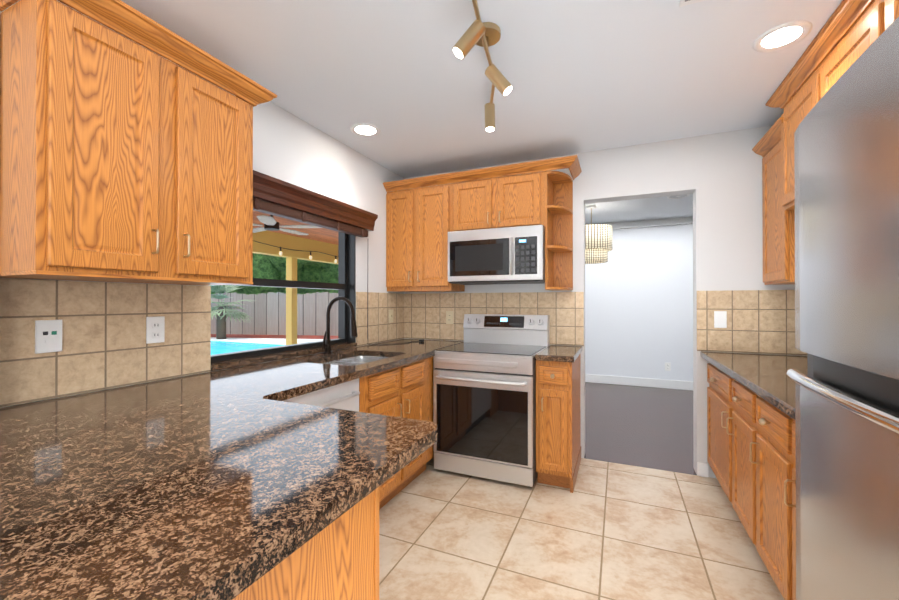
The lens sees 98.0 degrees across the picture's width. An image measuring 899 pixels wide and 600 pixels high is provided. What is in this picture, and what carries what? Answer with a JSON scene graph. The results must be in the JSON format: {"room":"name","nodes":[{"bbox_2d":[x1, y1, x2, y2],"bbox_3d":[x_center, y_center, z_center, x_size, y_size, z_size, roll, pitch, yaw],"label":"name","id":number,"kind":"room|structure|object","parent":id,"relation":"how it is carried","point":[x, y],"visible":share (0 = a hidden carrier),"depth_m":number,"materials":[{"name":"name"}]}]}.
{"room":"kitchen","nodes":[
{"label":"kitchen","id":0,"kind":"room"},
{"bbox_2d":[0,0,415,407],"bbox_3d":[-1.652,0.033,1.115,0.260,2.500,6.280,0,0,23],"label":"wall","id":1,"kind":"structure","parent":0,"point":[286,147],"depth_m":2.85,"materials":[{"name":"white paint"}]},
{"bbox_2d":[0,278,210,406],"bbox_3d":[-1.391,0.148,1.674,0.011,0.441,0.763,0,0,23],"label":"tile backsplash","id":2,"kind":"structure","parent":1,"relation":"attached to","point":[105,346],"depth_m":1.58,"materials":[{"name":"beige tile"}]},
{"bbox_2d":[35,320,61,353],"bbox_3d":[-1.482,0.134,1.446,0.008,0.120,0.075,0,0,23],"label":"outlet","id":3,"kind":"object","parent":2,"relation":"attached to","point":[48,336],"visible":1,"depth_m":1.44,"materials":[{"name":"white plastic"}]},
{"bbox_2d":[146,316,164,343],"bbox_3d":[-1.337,0.136,1.779,0.010,0.120,0.075,0,0,23],"label":"outlet","id":4,"kind":"object","parent":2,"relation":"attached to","point":[155,329],"visible":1,"depth_m":1.78,"materials":[{"name":"white plastic"}]},
{"bbox_2d":[0,0,276,285],"bbox_3d":[-1.212,-0.537,1.570,0.423,0.924,0.906,0,0,23],"label":"upper cabinet","id":5,"kind":"object","parent":1,"relation":"attached to","point":[123,159],"visible":1,"depth_m":1.35,"materials":[{"name":"brown wood"}]},
{"bbox_2d":[211,232,355,362],"bbox_3d":[-1.066,-0.143,2.622,0.137,0.993,1.228,0,0,23],"label":"window","id":6,"kind":"structure","parent":1,"relation":"in","point":[345,286],"depth_m":3.15,"materials":[{"name":"black plastic"}]},
{"bbox_2d":[253,198,367,338],"bbox_3d":[-0.934,-0.117,2.631,0.086,0.912,1.332,0,0,23],"label":"window blind","id":7,"kind":"object","parent":6,"relation":"attached to","point":[262,206],"visible":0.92,"depth_m":2.57,"materials":[{"name":"brown wood"}]},
{"bbox_2d":[211,342,356,370],"bbox_3d":[-1.030,0.357,2.604,0.085,0.031,1.228,0,0,23],"label":"window sill","id":8,"kind":"structure","parent":1,"relation":"attached to","point":[226,364],"depth_m":2.40,"materials":[{"name":"brown stone"}]},
{"bbox_2d":[253,170,377,230],"bbox_3d":[-0.923,-0.641,2.615,0.125,0.130,1.383,0,0,23],"label":"window valance","id":9,"kind":"object","parent":1,"relation":"attached to","point":[268,188],"visible":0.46,"depth_m":2.53,"materials":[{"name":"brown wood"}]},
{"bbox_2d":[356,292,403,345],"bbox_3d":[-0.605,0.156,3.492,0.009,0.441,0.735,0,0,23],"label":"tile backsplash","id":10,"kind":"structure","parent":1,"relation":"attached to","point":[380,329],"depth_m":3.44,"materials":[{"name":"beige tile"}]},
{"bbox_2d":[389,310,392,322],"bbox_3d":[-0.537,0.149,3.617,0.016,0.120,0.075,0,0,23],"label":"outlet","id":11,"kind":"object","parent":10,"relation":"attached to","point":[390,316],"depth_m":3.61,"materials":[{"name":"beige plastic"}]},
{"bbox_2d":[121,0,874,224],"bbox_3d":[1.126,-1.265,1.661,4.930,0.100,9.480,0,0,23],"label":"ceiling","id":12,"kind":"structure","parent":0,"point":[581,76],"depth_m":2.06,"materials":[{"name":"white paint"}]},
{"bbox_2d":[350,123,380,136],"bbox_3d":[-0.597,-1.205,2.777,0.210,0.010,0.210,0,0,23],"label":"recessed light","id":13,"kind":"object","parent":12,"relation":"in","point":[365,129],"visible":1,"depth_m":2.76,"materials":[{"name":"white"}]},
{"bbox_2d":[452,0,512,131],"bbox_3d":[0.162,-1.098,1.799,0.301,0.232,1.037,0,0,23],"label":"track light","id":14,"kind":"object","parent":12,"relation":"hanging from","point":[485,35],"visible":0.98,"depth_m":1.76,"materials":[{"name":"gold metal"}]},
{"bbox_2d":[585,205,612,263],"bbox_3d":[1.812,-0.840,4.991,0.500,0.720,0.500,0,0,23],"label":"pendant chandelier","id":15,"kind":"object","parent":12,"relation":"hanging from","point":[598,242],"visible":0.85,"depth_m":4.78,"materials":[{"name":"white"}]},
{"bbox_2d":[667,194,689,198],"bbox_3d":[2.632,-1.196,4.495,0.230,0.012,0.230,0,0,23],"label":"air vent","id":16,"kind":"object","parent":12,"relation":"attached to","point":[677,196],"visible":0.75,"depth_m":4.52,"materials":[{"name":"white metal"}]},
{"bbox_2d":[679,0,704,6],"bbox_3d":[0.955,-1.207,1.429,0.160,0.018,0.320,0,0,23],"label":"ceiling vent","id":17,"kind":"object","parent":12,"relation":"in","point":[685,2],"visible":0.96,"depth_m":1.58,"materials":[{"name":"white"}]},
{"bbox_2d":[756,128,794,284],"bbox_3d":[2.230,-0.585,2.459,0.317,0.957,0.448,0,0,23],"label":"upper cabinet","id":18,"kind":"object","parent":12,"relation":"hanging from","point":[773,147],"depth_m":2.51,"materials":[{"name":"brown wood"}]},
{"bbox_2d":[753,20,811,51],"bbox_3d":[1.530,-1.209,1.801,0.210,0.010,0.210,0,0,23],"label":"recessed light","id":19,"kind":"object","parent":12,"relation":"in","point":[782,36],"visible":1,"depth_m":1.79,"materials":[{"name":"white"}]},
{"bbox_2d":[776,52,811,211],"bbox_3d":[2.028,-0.872,2.033,0.347,0.677,0.493,0,0,23],"label":"upper cabinet","id":20,"kind":"object","parent":12,"relation":"hanging from","point":[796,106],"depth_m":2.20,"materials":[{"name":"brown wood"}]},
{"bbox_2d":[812,0,871,107],"bbox_3d":[1.833,-0.874,1.582,0.347,0.677,0.490,0,0,23],"label":"upper cabinet","id":21,"kind":"object","parent":12,"relation":"hanging from","point":[853,44],"depth_m":1.68,"materials":[{"name":"brown wood"}]},
{"bbox_2d":[872,0,898,42],"bbox_3d":[1.641,-0.876,1.139,0.347,0.677,0.475,0,0,23],"label":"upper cabinet","id":22,"kind":"object","parent":12,"relation":"hanging from","point":[884,12],"depth_m":1.44,"materials":[{"name":"brown wood"}]},
{"bbox_2d":[379,444,783,599],"bbox_3d":[-0.212,1.320,0.409,3.460,0.080,6.140,0,0,23],"label":"floor","id":23,"kind":"structure","parent":0,"point":[604,530],"depth_m":2.09,"materials":[{"name":"beige tile"}]},
{"bbox_2d":[232,487,378,599],"bbox_3d":[-1.097,0.844,0.579,1.398,0.873,2.065,0,0,23],"label":"base cabinet","id":24,"kind":"object","parent":23,"relation":"on","point":[337,559],"depth_m":0.82,"materials":[{"name":"brown wood"}]},
{"bbox_2d":[0,339,463,599],"bbox_3d":[-0.628,0.487,1.589,1.458,0.235,4.288,0,0,23],"label":"countertop","id":25,"kind":"structure","parent":24,"relation":"on","point":[229,484],"depth_m":0.82,"materials":[{"name":"stone"}]},
{"bbox_2d":[322,296,357,353],"bbox_3d":[-0.755,0.174,2.672,0.277,0.398,0.092,0,0,23],"label":"faucet","id":26,"kind":"object","parent":25,"relation":"on","point":[326,345],"visible":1,"depth_m":2.69,"materials":[{"name":"black metal"}]},
{"bbox_2d":[367,339,423,344],"bbox_3d":[-0.458,0.366,3.396,0.302,0.021,0.462,0,0,23],"label":"power cord","id":27,"kind":"object","parent":25,"relation":"on","point":[421,340],"visible":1,"depth_m":3.36,"materials":[{"name":"black plastic"}]},
{"bbox_2d":[283,378,359,411],"bbox_3d":[-0.860,0.850,1.939,0.652,0.872,0.612,0,0,23],"label":"dishwasher","id":28,"kind":"object","parent":23,"relation":"on","point":[344,396],"visible":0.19,"depth_m":1.92,"materials":[{"name":"grey"}]},
{"bbox_2d":[359,357,432,509],"bbox_3d":[-0.579,0.853,2.654,0.699,0.873,0.915,0,0,23],"label":"base cabinet","id":29,"kind":"object","parent":23,"relation":"on","point":[405,391],"visible":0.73,"depth_m":2.52,"materials":[{"name":"brown wood"}]},
{"bbox_2d":[434,314,548,486],"bbox_3d":[0.348,0.709,3.074,0.740,1.165,0.786,0,0,23],"label":"range","id":30,"kind":"object","parent":23,"relation":"on","point":[485,397],"visible":0.94,"depth_m":2.79,"materials":[{"name":"grey metal"}]},
{"bbox_2d":[536,355,580,492],"bbox_3d":[0.825,0.854,2.919,0.247,0.873,0.690,0,0,23],"label":"base cabinet","id":31,"kind":"object","parent":23,"relation":"on","point":[558,428],"visible":1,"depth_m":2.65,"materials":[{"name":"brown wood"}]},
{"bbox_2d":[535,345,581,362],"bbox_3d":[0.833,0.396,2.929,0.259,0.040,0.668,0,0,23],"label":"countertop","id":32,"kind":"structure","parent":31,"relation":"on","point":[558,353],"depth_m":2.74,"materials":[{"name":"stone"}]},
{"bbox_2d":[707,363,726,495],"bbox_3d":[2.027,0.852,2.409,0.635,0.872,0.670,0,0,23],"label":"base cabinet","id":33,"kind":"object","parent":23,"relation":"on","point":[716,378],"depth_m":2.54,"materials":[{"name":"brown wood"}]},
{"bbox_2d":[700,352,806,419],"bbox_3d":[1.767,0.391,1.860,0.673,0.040,1.888,0,0,23],"label":"countertop","id":34,"kind":"structure","parent":33,"relation":"on","point":[766,378],"depth_m":2.03,"materials":[{"name":"stone"}]},
{"bbox_2d":[727,375,750,538],"bbox_3d":[1.809,0.850,1.907,0.635,0.872,0.425,0,0,23],"label":"base cabinet","id":35,"kind":"object","parent":23,"relation":"on","point":[738,397],"depth_m":2.08,"materials":[{"name":"brown wood"}]},
{"bbox_2d":[747,388,782,595],"bbox_3d":[1.642,0.848,1.522,0.635,0.872,0.413,0,0,23],"label":"base cabinet","id":36,"kind":"object","parent":23,"relation":"on","point":[751,447],"depth_m":1.68,"materials":[{"name":"brown wood"}]},
{"bbox_2d":[783,412,795,599],"bbox_3d":[1.485,0.846,1.158,0.635,0.872,0.380,0,0,23],"label":"base cabinet","id":37,"kind":"object","parent":23,"relation":"on","point":[789,435],"depth_m":1.47,"materials":[{"name":"brown wood"}]},
{"bbox_2d":[786,17,898,599],"bbox_3d":[1.143,0.393,0.553,0.800,1.775,0.995,0,0,23],"label":"refrigerator","id":38,"kind":"object","parent":23,"relation":"on","point":[846,153],"visible":1,"depth_m":0.83,"materials":[{"name":"grey metal"}]},
{"bbox_2d":[416,125,805,477],"bbox_3d":[1.027,0.042,3.289,3.150,2.500,0.160,0,0,23],"label":"wall","id":39,"kind":"structure","parent":0,"point":[718,176],"depth_m":2.87,"materials":[{"name":"white paint"}]},
{"bbox_2d":[383,173,464,291],"bbox_3d":[-0.221,-0.567,3.584,0.643,0.978,0.332,0,0,23],"label":"upper cabinet","id":40,"kind":"object","parent":39,"relation":"attached to","point":[423,219],"depth_m":3.43,"materials":[{"name":"brown wood"}]},
{"bbox_2d":[404,292,583,345],"bbox_3d":[0.321,0.156,3.523,1.686,0.441,0.009,0,0,23],"label":"tile backsplash","id":41,"kind":"structure","parent":39,"relation":"attached to","point":[424,313],"depth_m":3.51,"materials":[{"name":"beige tile"}]},
{"bbox_2d":[446,311,453,323],"bbox_3d":[0.002,0.164,3.651,0.075,0.120,0.010,0,0,23],"label":"outlet","id":42,"kind":"object","parent":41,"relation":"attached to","point":[449,317],"visible":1,"depth_m":3.65,"materials":[{"name":"beige plastic"}]},
{"bbox_2d":[451,159,554,234],"bbox_3d":[0.433,-0.814,3.302,0.783,0.488,0.332,0,0,23],"label":"upper cabinet","id":43,"kind":"object","parent":39,"relation":"attached to","point":[525,199],"depth_m":3.13,"materials":[{"name":"brown wood"}]},
{"bbox_2d":[448,225,544,284],"bbox_3d":[0.411,-0.353,3.248,0.779,0.426,0.425,0,0,23],"label":"microwave","id":44,"kind":"object","parent":43,"relation":"attached to","point":[510,255],"visible":1,"depth_m":3.07,"materials":[{"name":"grey metal"}]},
{"bbox_2d":[697,290,806,355],"bbox_3d":[2.128,0.152,2.740,0.675,0.441,0.009,0,0,23],"label":"tile backsplash","id":45,"kind":"structure","parent":39,"relation":"attached to","point":[758,321],"depth_m":2.74,"materials":[{"name":"beige tile"}]},
{"bbox_2d":[585,224,692,380],"bbox_3d":[2.982,0.054,5.940,4.930,2.500,0.140,0,0,23],"label":"wall","id":46,"kind":"structure","parent":0,"point":[639,304],"depth_m":5.87,"materials":[{"name":"white paint"}]},
{"bbox_2d":[585,374,692,389],"bbox_3d":[2.951,1.238,5.862,4.650,0.129,0.019,0,0,23],"label":"baseboard","id":47,"kind":"structure","parent":46,"relation":"attached to","point":[605,379],"depth_m":5.89,"materials":[{"name":"white"}]},
{"bbox_2d":[604,217,692,228],"bbox_3d":[2.937,-1.146,5.841,4.648,0.100,0.085,0,0,23],"label":"crown molding","id":48,"kind":"structure","parent":46,"relation":"attached to","point":[655,223],"depth_m":5.81,"materials":[{"name":"white"}]},
{"bbox_2d":[665,363,670,370],"bbox_3d":[3.214,0.983,5.754,0.075,0.120,0.010,0,0,23],"label":"outlet","id":49,"kind":"object","parent":46,"relation":"attached to","point":[667,366],"visible":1,"depth_m":5.75,"materials":[{"name":"white plastic"}]},
{"bbox_2d":[584,382,695,474],"bbox_3d":[2.346,1.337,4.467,4.930,0.080,3.340,0,0,23],"label":"floor","id":50,"kind":"structure","parent":0,"point":[646,427],"depth_m":4.00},
{"label":"outside","id":51,"kind":"structure","parent":0,"visible":0},
{"bbox_2d":[211,337,322,343],"bbox_3d":[-22.493,1.592,26.046,57.809,0.200,90.000,0,0,23],"label":"pool deck","id":52,"kind":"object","parent":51,"point":[279,340],"depth_m":14.24,"materials":[{"name":"beige concrete"}]},
{"bbox_2d":[211,339,285,354],"bbox_3d":[-8.985,1.410,10.824,9.300,0.029,6.400,0,0,23],"label":"pool","id":53,"kind":"object","parent":52,"relation":"on","point":[219,346],"visible":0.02,"depth_m":12.19,"materials":[{"name":"liquid"}]},
{"bbox_2d":[211,334,337,338],"bbox_3d":[-2.346,1.431,14.656,36.000,0.019,1.200,0,0,8],"label":"mulch bed","id":54,"kind":"object","parent":52,"relation":"on","point":[274,336],"depth_m":15.25,"materials":[{"name":"red"}]},
{"bbox_2d":[210,285,254,338],"bbox_3d":[-8.529,0.335,14.513,2.606,2.212,2.575,0,0,23],"label":"palm tree","id":55,"kind":"object","parent":54,"relation":"on","point":[219,312],"depth_m":14.31,"materials":[{"name":"green plant"}]},
{"bbox_2d":[211,292,337,335],"bbox_3d":[-2.201,0.555,15.255,36.112,1.780,0.020,0,0,8],"label":"fence","id":56,"kind":"object","parent":54,"relation":"on","point":[266,312],"depth_m":15.97,"materials":[{"name":"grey wood"}]},
{"bbox_2d":[253,210,337,344],"bbox_3d":[-1.340,0.059,7.082,3.909,2.700,20.000,0,0,23],"label":"roof","id":57,"kind":"structure","parent":52,"relation":"on","point":[322,240],"depth_m":7.38,"materials":[{"name":"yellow wood"}]},
{"bbox_2d":[255,241,301,254],"bbox_3d":[-3.071,-0.898,7.028,0.061,0.165,1.034,0,0,23],"label":"string lights","id":58,"kind":"object","parent":57,"relation":"hanging from","point":[280,252],"depth_m":7.05,"materials":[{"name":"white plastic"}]},
{"bbox_2d":[253,215,321,234],"bbox_3d":[-2.510,-1.108,5.580,1.402,0.220,1.371,0,0,23],"label":"fan","id":59,"kind":"object","parent":57,"relation":"hanging from","point":[270,223],"depth_m":5.49,"materials":[{"name":"white"}]},
{"bbox_2d":[309,251,337,262],"bbox_3d":[-2.616,-0.886,8.078,0.061,0.178,0.834,0,0,23],"label":"string lights","id":60,"kind":"object","parent":57,"relation":"hanging from","point":[310,256],"depth_m":7.99,"materials":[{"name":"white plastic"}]},
{"bbox_2d":[211,253,337,294],"bbox_3d":[-0.683,-3.460,23.779,41.860,11.712,12.214,0,0,3],"label":"trees","id":61,"kind":"object","parent":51,"point":[268,267],"depth_m":20.14,"materials":[{"name":"green plant"}]}
]}

